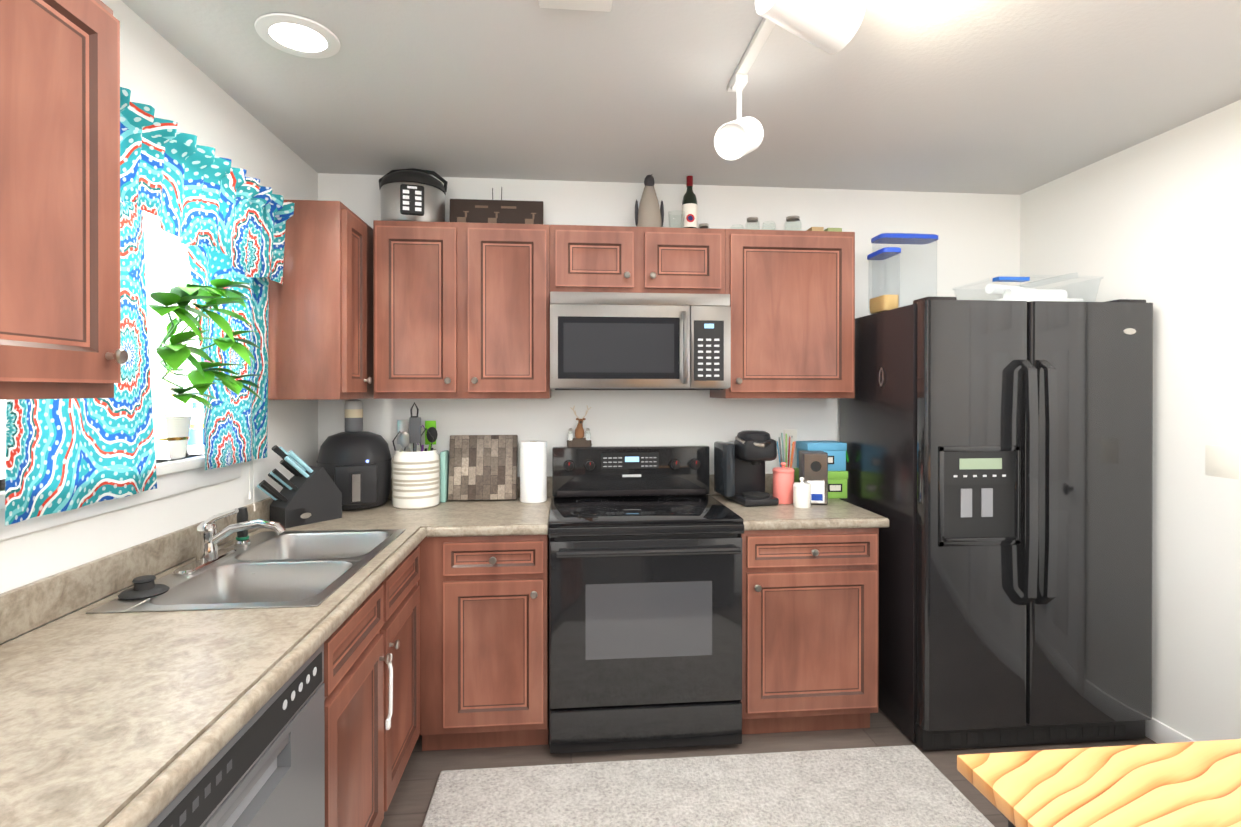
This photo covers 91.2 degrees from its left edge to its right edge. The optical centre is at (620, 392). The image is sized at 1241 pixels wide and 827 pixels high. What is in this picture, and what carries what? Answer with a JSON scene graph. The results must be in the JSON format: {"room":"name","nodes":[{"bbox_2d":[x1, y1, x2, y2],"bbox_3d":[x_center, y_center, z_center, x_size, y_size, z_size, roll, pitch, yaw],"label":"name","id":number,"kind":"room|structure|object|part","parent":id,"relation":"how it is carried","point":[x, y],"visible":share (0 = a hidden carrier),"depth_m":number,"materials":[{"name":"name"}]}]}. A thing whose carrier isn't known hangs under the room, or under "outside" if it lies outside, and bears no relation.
{"room":"kitchen","nodes":[
{"label":"kitchen","id":0,"kind":"room"},
{"bbox_2d":[0,0,317,644],"bbox_3d":[-1.292,0.192,0.401,0.160,2.450,4.970,0,0,-5],"label":"wall","id":1,"kind":"structure","parent":0,"point":[166,79],"depth_m":1.87,"materials":[{"name":"white paint"}]},
{"bbox_2d":[0,0,127,399],"bbox_3d":[-1.060,-0.361,0.719,0.350,0.745,0.885,0,0,-5],"label":"upper cabinet","id":2,"kind":"object","parent":1,"relation":"attached to","point":[60,323],"visible":1,"depth_m":1.03,"materials":[{"name":"brown wood"}]},
{"bbox_2d":[0,211,240,540],"bbox_3d":[-1.389,-0.152,1.681,0.195,0.910,1.020,0,0,-5],"label":"window","id":3,"kind":"structure","parent":1,"relation":"in","point":[175,476],"depth_m":1.81,"materials":[{"name":"white"}]},
{"bbox_2d":[0,219,182,452],"bbox_3d":[-1.472,-0.202,1.674,0.003,0.710,0.840,0,0,-5],"label":"window panel","id":4,"kind":"object","parent":3,"relation":"in","point":[152,312],"depth_m":1.97,"materials":[{"name":"clear glass"}]},
{"bbox_2d":[187,402,204,453],"bbox_3d":[-1.401,0.116,2.012,0.057,0.170,0.057,0,0,-5],"label":"bottle","id":5,"kind":"object","parent":3,"relation":"on","point":[196,442],"visible":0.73,"depth_m":1.99,"materials":[{"name":"white plastic"}]},
{"bbox_2d":[148,279,269,459],"bbox_3d":[-1.249,-0.067,1.733,0.357,0.537,0.519,0,0,-5],"label":"potted plant","id":6,"kind":"object","parent":3,"relation":"on","point":[171,434],"visible":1,"depth_m":1.77,"materials":[{"name":"green plant"}]},
{"bbox_2d":[5,87,294,525],"bbox_3d":[-1.253,-0.224,1.737,0.151,0.975,1.147,0,0,-5],"label":"curtain","id":7,"kind":"object","parent":1,"relation":"attached to","point":[220,217],"visible":0.6,"depth_m":1.62,"materials":[{"name":"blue fabric"}]},
{"bbox_3d":[-1.247,-0.121,1.441,0.024,0.770,0.465,0,0,-5],"label":"panel","id":8,"kind":"part","parent":7,"relation":"part of","materials":[{"name":"fabric"}]},
{"bbox_3d":[-1.301,-0.133,2.041,0.024,0.750,0.480,0,0,-5],"label":"panel","id":9,"kind":"part","parent":7,"relation":"part of","materials":[{"name":"fabric"}]},
{"bbox_2d":[248,460,255,511],"bbox_3d":[-1.355,-0.023,2.232,0.012,0.930,0.042,0,0,-5],"label":"blind cord","id":10,"kind":"object","parent":7,"relation":"hanging from","point":[249,495],"visible":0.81,"depth_m":2.25,"materials":[{"name":"white plastic"}]},
{"bbox_2d":[268,200,373,399],"bbox_3d":[-1.230,-0.357,2.611,0.350,0.765,0.564,0,0,-5],"label":"upper cabinet","id":11,"kind":"object","parent":1,"relation":"attached to","point":[320,336],"visible":0.92,"depth_m":2.33,"materials":[{"name":"brown wood"}]},
{"bbox_2d":[318,173,1019,584],"bbox_3d":[0.300,0.184,3.089,3.810,2.450,0.100,0,0,-5],"label":"wall","id":12,"kind":"structure","parent":0,"point":[978,243],"depth_m":3.05,"materials":[{"name":"white paint"}]},
{"bbox_2d":[373,220,550,398],"bbox_3d":[-0.697,-0.358,2.765,0.751,0.765,0.355,0,0,-5],"label":"upper cabinet","id":13,"kind":"object","parent":12,"relation":"attached to","point":[461,310],"visible":0.98,"depth_m":2.62,"materials":[{"name":"brown wood"}]},
{"bbox_2d":[379,168,447,221],"bbox_3d":[-0.943,-0.882,2.760,0.307,0.281,0.300,0,0,-5],"label":"rice cooker","id":14,"kind":"object","parent":13,"relation":"on","point":[412,194],"visible":0.83,"depth_m":2.65,"materials":[{"name":"silver metal"}]},
{"bbox_2d":[449,187,542,223],"bbox_3d":[-0.576,-0.854,2.834,0.430,0.223,0.036,0,0,-5],"label":"sign","id":15,"kind":"object","parent":13,"relation":"on","point":[494,211],"visible":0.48,"depth_m":2.83,"materials":[{"name":"brown wood"}]},
{"bbox_2d":[550,225,724,293],"bbox_3d":[0.070,-0.589,2.833,0.787,0.302,0.355,0,0,-5],"label":"upper cabinet","id":16,"kind":"object","parent":12,"relation":"attached to","point":[620,259],"visible":0.92,"depth_m":2.69,"materials":[{"name":"brown wood"}]},
{"bbox_2d":[550,292,730,389],"bbox_3d":[0.076,-0.222,2.783,0.783,0.420,0.455,0,0,-5],"label":"over-the-range microwave","id":17,"kind":"object","parent":16,"relation":"attached to","point":[634,341],"visible":1,"depth_m":2.61,"materials":[{"name":"grey metal"}]},
{"bbox_2d":[635,175,663,226],"bbox_3d":[0.135,-0.882,2.850,0.137,0.280,0.095,0,0,-5],"label":"figurine","id":18,"kind":"object","parent":16,"relation":"on","point":[649,212],"visible":0.9,"depth_m":2.82,"materials":[{"name":"beige ceramic"}]},
{"bbox_2d":[668,211,684,227],"bbox_3d":[0.262,-0.792,2.841,0.080,0.100,0.080,0,0,-5],"label":"glass tumbler","id":19,"kind":"object","parent":16,"relation":"on","point":[676,221],"visible":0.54,"depth_m":2.84,"materials":[{"name":"clear glass"}]},
{"bbox_2d":[682,176,696,227],"bbox_3d":[0.330,-0.886,2.897,0.074,0.289,0.074,0,0,-5],"label":"wine bottle","id":20,"kind":"object","parent":16,"relation":"on","point":[689,204],"visible":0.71,"depth_m":2.87,"materials":[{"name":"black glass"}]},
{"bbox_2d":[698,223,708,227],"bbox_3d":[0.400,-0.776,2.924,0.064,0.068,0.063,0,0,-5],"label":"glass jar","id":21,"kind":"object","parent":16,"relation":"on","point":[703,225],"visible":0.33,"depth_m":2.91,"materials":[{"name":"clear glass"}]},
{"bbox_2d":[710,229,854,397],"bbox_3d":[0.765,-0.358,2.897,0.607,0.765,0.355,0,0,-5],"label":"upper cabinet","id":22,"kind":"object","parent":12,"relation":"attached to","point":[792,298],"visible":0.9,"depth_m":2.76,"materials":[{"name":"brown wood"}]},
{"bbox_2d":[746,217,759,229],"bbox_3d":[0.635,-0.791,2.925,0.072,0.098,0.071,0,0,-5],"label":"glass jar","id":23,"kind":"object","parent":22,"relation":"on","point":[752,219],"visible":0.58,"depth_m":2.91,"materials":[{"name":"clear glass"}]},
{"bbox_2d":[761,222,775,229],"bbox_3d":[0.715,-0.782,2.932,0.070,0.080,0.069,0,0,-5],"label":"glass jar","id":24,"kind":"object","parent":22,"relation":"on","point":[766,226],"visible":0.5,"depth_m":2.94,"materials":[{"name":"clear glass"}]},
{"bbox_2d":[784,215,801,230],"bbox_3d":[0.835,-0.796,2.943,0.084,0.108,0.083,0,0,-5],"label":"glass jar","id":25,"kind":"object","parent":22,"relation":"on","point":[793,219],"visible":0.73,"depth_m":2.94,"materials":[{"name":"clear glass"}]},
{"bbox_2d":[806,227,841,231],"bbox_3d":[0.975,-0.765,2.916,0.145,0.045,0.080,0,0,-5],"label":"boxes","id":26,"kind":"object","parent":22,"relation":"on","point":[822,229],"visible":0.42,"depth_m":2.88,"materials":[{"name":"beige"}]},
{"bbox_2d":[784,429,796,451],"bbox_3d":[0.863,0.244,3.084,0.070,0.115,0.008,0,0,-5],"label":"electrical outlet","id":27,"kind":"object","parent":12,"relation":"attached to","point":[792,433],"visible":0.75,"depth_m":3.08,"materials":[{"name":"white plastic"}]},
{"bbox_2d":[121,0,1240,194],"bbox_3d":[0.526,-1.073,0.560,3.810,0.080,5.170,0,0,-5],"label":"ceiling","id":28,"kind":"structure","parent":0,"point":[1016,97],"depth_m":2.06,"materials":[{"name":"white paint"}]},
{"bbox_2d":[254,13,339,57],"bbox_3d":[-0.932,-1.030,1.760,0.220,0.010,0.220,0,0,-5],"label":"recessed light","id":29,"kind":"object","parent":28,"relation":"in","point":[296,35],"visible":1,"depth_m":1.75,"materials":[{"name":"white plastic"}]},
{"bbox_2d":[538,0,611,11],"bbox_3d":[-0.114,-1.019,1.537,0.190,0.033,0.130,0,0,-5],"label":"detector","id":30,"kind":"object","parent":28,"relation":"attached to","point":[597,5],"visible":1,"depth_m":1.57,"materials":[{"name":"white plastic"}]},
{"bbox_2d":[714,0,865,159],"bbox_3d":[0.430,-0.882,1.504,0.249,0.305,1.167,0,0,-5],"label":"track spotlight","id":31,"kind":"object","parent":28,"relation":"attached to","point":[830,26],"visible":1,"depth_m":1.42,"materials":[{"name":"white plastic"}]},
{"bbox_2d":[380,708,1157,826],"bbox_3d":[0.526,1.447,0.568,3.810,0.060,5.170,0,0,-5],"label":"floor","id":32,"kind":"structure","parent":0,"point":[411,799],"depth_m":2.37,"materials":[{"name":"brown wood"}]},
{"bbox_2d":[147,643,324,826],"bbox_3d":[-0.938,0.985,1.049,0.600,0.860,0.602,0,0,-5],"label":"dishwasher","id":33,"kind":"object","parent":32,"relation":"on","point":[264,766],"visible":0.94,"depth_m":1.14,"materials":[{"name":"grey metal"}]},
{"bbox_2d":[323,546,419,826],"bbox_3d":[-1.008,0.982,1.826,0.650,0.862,0.947,0,0,-5],"label":"base cabinet","id":34,"kind":"object","parent":32,"relation":"on","point":[367,755],"visible":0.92,"depth_m":1.75,"materials":[{"name":"brown wood"}]},
{"bbox_2d":[386,654,392,729],"bbox_3d":[-0.702,0.907,1.848,0.018,0.222,0.032,0,0,-5],"label":"safety latch","id":35,"kind":"object","parent":34,"relation":"attached to","point":[388,719],"visible":0.83,"depth_m":1.84,"materials":[{"name":"white plastic"}]},
{"bbox_2d":[418,529,548,750],"bbox_3d":[-0.556,0.979,2.627,0.493,0.862,0.665,0,0,-5],"label":"base cabinet","id":36,"kind":"object","parent":32,"relation":"on","point":[484,641],"visible":0.83,"depth_m":2.33,"materials":[{"name":"brown wood"}]},
{"bbox_2d":[549,445,743,753],"bbox_3d":[0.081,0.835,2.633,0.764,1.150,0.683,0,0,-5],"label":"range","id":37,"kind":"object","parent":32,"relation":"on","point":[645,615],"visible":1,"depth_m":2.37,"materials":[{"name":"black metal"}]},
{"bbox_2d":[567,405,591,446],"bbox_3d":[-0.197,0.160,2.918,0.120,0.198,0.058,0,0,-5],"label":"deer figurine","id":38,"kind":"object","parent":37,"relation":"on","point":[579,440],"visible":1,"depth_m":2.91,"materials":[{"name":"brown wood"}]},
{"bbox_2d":[422,745,993,826],"bbox_3d":[0.307,1.399,1.668,1.830,0.027,1.300,0,0,-5],"label":"rug","id":39,"kind":"object","parent":32,"relation":"on","point":[901,786],"visible":0.96,"depth_m":2.10,"materials":[{"name":"beige carpet"}]},
{"bbox_2d":[741,528,878,733],"bbox_3d":[0.746,0.979,2.743,0.573,0.862,0.665,0,0,-5],"label":"base cabinet","id":40,"kind":"object","parent":32,"relation":"on","point":[810,603],"visible":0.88,"depth_m":2.45,"materials":[{"name":"brown wood"}]},
{"bbox_2d":[839,296,1152,749],"bbox_3d":[1.626,0.511,2.720,0.965,1.774,0.813,0,0,-5],"label":"fridge","id":41,"kind":"object","parent":32,"relation":"on","point":[999,466],"visible":1,"depth_m":2.39,"materials":[{"name":"black metal"}]},
{"bbox_2d":[879,367,883,386],"bbox_3d":[1.142,-0.069,2.659,0.009,0.084,0.040,0,0,2],"label":"hook","id":42,"kind":"object","parent":41,"relation":"attached to","point":[880,383],"visible":0.98,"depth_m":2.65,"materials":[{"name":"silver metal"}]},
{"bbox_2d":[867,247,900,314],"bbox_3d":[1.189,-0.504,2.745,0.084,0.285,0.168,0,0,-5],"label":"container","id":43,"kind":"object","parent":41,"relation":"on","point":[882,303],"visible":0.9,"depth_m":2.71,"materials":[{"name":"clear plastic"}]},
{"bbox_2d":[871,233,937,306],"bbox_3d":[1.362,-0.560,2.916,0.293,0.395,0.118,0,0,-5],"label":"container","id":44,"kind":"object","parent":41,"relation":"on","point":[900,238],"visible":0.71,"depth_m":2.88,"materials":[{"name":"clear plastic"}]},
{"bbox_2d":[952,272,1100,301],"bbox_3d":[1.808,-0.443,2.725,0.462,0.164,0.362,0,0,-5],"label":"container","id":45,"kind":"object","parent":41,"relation":"on","point":[1016,293],"visible":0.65,"depth_m":2.67,"materials":[{"name":"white plastic"}]},
{"bbox_2d":[957,739,1240,826],"bbox_3d":[1.144,0.968,0.255,1.215,0.900,1.340,0,0,-5],"label":"table","id":46,"kind":"object","parent":32,"relation":"on","point":[1190,784],"visible":1,"depth_m":0.80,"materials":[{"name":"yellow wood"}]},
{"bbox_2d":[1020,100,1240,740],"bbox_3d":[2.374,0.191,0.730,0.100,2.450,4.970,0,0,-5],"label":"wall","id":47,"kind":"structure","parent":0,"point":[1156,221],"depth_m":2.35,"materials":[{"name":"white paint"}]},
{"bbox_2d":[1145,717,1195,743],"bbox_3d":[2.318,1.371,0.728,0.012,0.090,4.970,0,0,-5],"label":"baseboard","id":48,"kind":"structure","parent":47,"relation":"attached to","point":[1157,731],"depth_m":2.43,"materials":[{"name":"white"}]},
{"bbox_2d":[1205,445,1238,478],"bbox_3d":[2.197,0.252,2.215,0.016,0.115,0.115,0,0,-5],"label":"switch plate","id":49,"kind":"object","parent":47,"relation":"attached to","point":[1222,461],"visible":1,"depth_m":2.21,"materials":[{"name":"white plastic"}]},
{"bbox_3d":[-0.872,0.987,0.147,0.621,0.862,1.185,0,0,-5],"label":"base cabinet","id":50,"kind":"object","parent":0,"visible":0},
{"bbox_2d":[0,478,463,826],"bbox_3d":[-0.951,0.484,1.224,0.660,0.138,3.387,0,0,-5],"label":"countertop","id":51,"kind":"structure","parent":50,"relation":"on","point":[128,720],"depth_m":1.12,"materials":[{"name":"laminate"}]},
{"bbox_2d":[118,507,285,599],"bbox_3d":[-1.144,0.425,1.774,0.272,0.166,0.556,0,0,-5],"label":"sink faucet","id":52,"kind":"object","parent":51,"relation":"on","point":[209,539],"visible":1,"depth_m":1.80,"materials":[{"name":"silver metal"}]},
{"bbox_2d":[86,529,405,613],"bbox_3d":[-1.021,0.601,1.840,0.519,0.184,0.813,0,0,-5],"label":"sink","id":53,"kind":"object","parent":51,"relation":"in","point":[285,569],"visible":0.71,"depth_m":1.81,"materials":[{"name":"silver metal"}]},
{"bbox_2d":[257,445,341,527],"bbox_3d":[-1.265,0.354,2.379,0.112,0.312,0.307,0,0,33],"label":"knife block","id":54,"kind":"object","parent":51,"relation":"on","point":[307,494],"visible":0.98,"depth_m":2.36,"materials":[{"name":"grey wood"}]},
{"bbox_2d":[317,431,391,510],"bbox_3d":[-1.193,0.342,2.718,0.312,0.335,0.329,0,0,-5],"label":"air fryer","id":55,"kind":"object","parent":51,"relation":"on","point":[356,466],"visible":0.92,"depth_m":2.62,"materials":[{"name":"grey plastic"}]},
{"bbox_2d":[345,399,362,431],"bbox_3d":[-1.199,0.102,2.733,0.076,0.143,0.076,0,0,-5],"label":"jar","id":56,"kind":"object","parent":55,"relation":"on","point":[353,415],"visible":0.98,"depth_m":2.70,"materials":[{"name":"grey glass"}]},
{"bbox_2d":[392,402,439,508],"bbox_3d":[-0.925,0.276,2.753,0.207,0.466,0.207,0,0,-5],"label":"utensil crock","id":57,"kind":"object","parent":51,"relation":"on","point":[415,477],"visible":0.98,"depth_m":2.68,"materials":[{"name":"white ceramic"}]},
{"bbox_2d":[440,450,448,502],"bbox_3d":[-0.826,0.391,2.853,0.025,0.235,0.090,0,0,-5],"label":"canister","id":58,"kind":"object","parent":51,"relation":"on","point":[444,466],"visible":0.92,"depth_m":2.81,"materials":[{"name":"teal"}]},
{"bbox_2d":[448,435,517,499],"bbox_3d":[-0.651,0.354,2.887,0.316,0.306,0.089,0,0,-5],"label":"cutting board","id":59,"kind":"object","parent":51,"relation":"on","point":[482,467],"visible":0.98,"depth_m":2.87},
{"bbox_2d":[520,440,546,502],"bbox_3d":[-0.409,0.369,2.860,0.125,0.280,0.125,0,0,-5],"label":"paper towel roll","id":60,"kind":"object","parent":51,"relation":"on","point":[533,471],"visible":1,"depth_m":2.81,"materials":[{"name":"white paper"}]},
{"bbox_2d":[706,490,888,530],"bbox_3d":[0.762,0.529,2.727,0.605,0.038,0.585,0,0,-5],"label":"countertop","id":61,"kind":"structure","parent":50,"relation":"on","point":[837,514],"depth_m":2.51,"materials":[{"name":"laminate"}]},
{"bbox_2d":[714,430,778,506],"bbox_3d":[0.582,0.342,2.837,0.249,0.334,0.291,0,0,-5],"label":"coffee maker","id":62,"kind":"object","parent":61,"relation":"on","point":[739,466],"visible":1,"depth_m":2.78,"materials":[{"name":"black plastic"}]},
{"bbox_2d":[772,462,794,503],"bbox_3d":[0.756,0.415,2.819,0.100,0.188,0.100,0,0,-5],"label":"canister","id":63,"kind":"object","parent":61,"relation":"on","point":[783,479],"visible":0.9,"depth_m":2.78,"materials":[{"name":"pink ceramic"}]},
{"bbox_2d":[776,433,795,467],"bbox_3d":[0.814,0.353,2.980,0.092,0.310,0.071,0,0,-5],"label":"straws","id":64,"kind":"object","parent":61,"relation":"on","point":[780,456],"visible":0.29,"depth_m":2.98,"materials":[{"name":"multicoloured plastic"}]},
{"bbox_2d":[794,468,798,482],"bbox_3d":[0.916,0.443,2.987,0.076,0.130,0.161,0,0,-5],"label":"box","id":65,"kind":"object","parent":61,"relation":"on","point":[796,475],"visible":0.1,"depth_m":3.03,"materials":[{"name":"green cardboard"}]},
{"bbox_2d":[793,477,810,507],"bbox_3d":[0.810,0.443,2.714,0.079,0.133,0.079,0,0,-5],"label":"canister","id":66,"kind":"object","parent":61,"relation":"on","point":[801,494],"visible":1,"depth_m":2.68,"materials":[{"name":"white ceramic"}]},
{"bbox_2d":[799,450,827,504],"bbox_3d":[0.894,0.391,2.821,0.110,0.235,0.129,0,0,7],"label":"box","id":67,"kind":"object","parent":61,"relation":"on","point":[813,468],"visible":0.83,"depth_m":2.76,"materials":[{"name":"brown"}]},
{"bbox_2d":[828,471,847,498],"bbox_3d":[1.024,0.443,2.996,0.131,0.130,0.161,0,0,-5],"label":"box","id":68,"kind":"object","parent":61,"relation":"on","point":[837,484],"visible":0.46,"depth_m":2.92,"materials":[{"name":"green cardboard"}]},
{"bbox_2d":[796,441,846,470],"bbox_3d":[0.986,0.309,2.993,0.196,0.135,0.151,0,0,-5],"label":"box","id":69,"kind":"object","parent":68,"relation":"on","point":[836,451],"visible":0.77,"depth_m":2.92,"materials":[{"name":"blue cardboard"}]}
]}

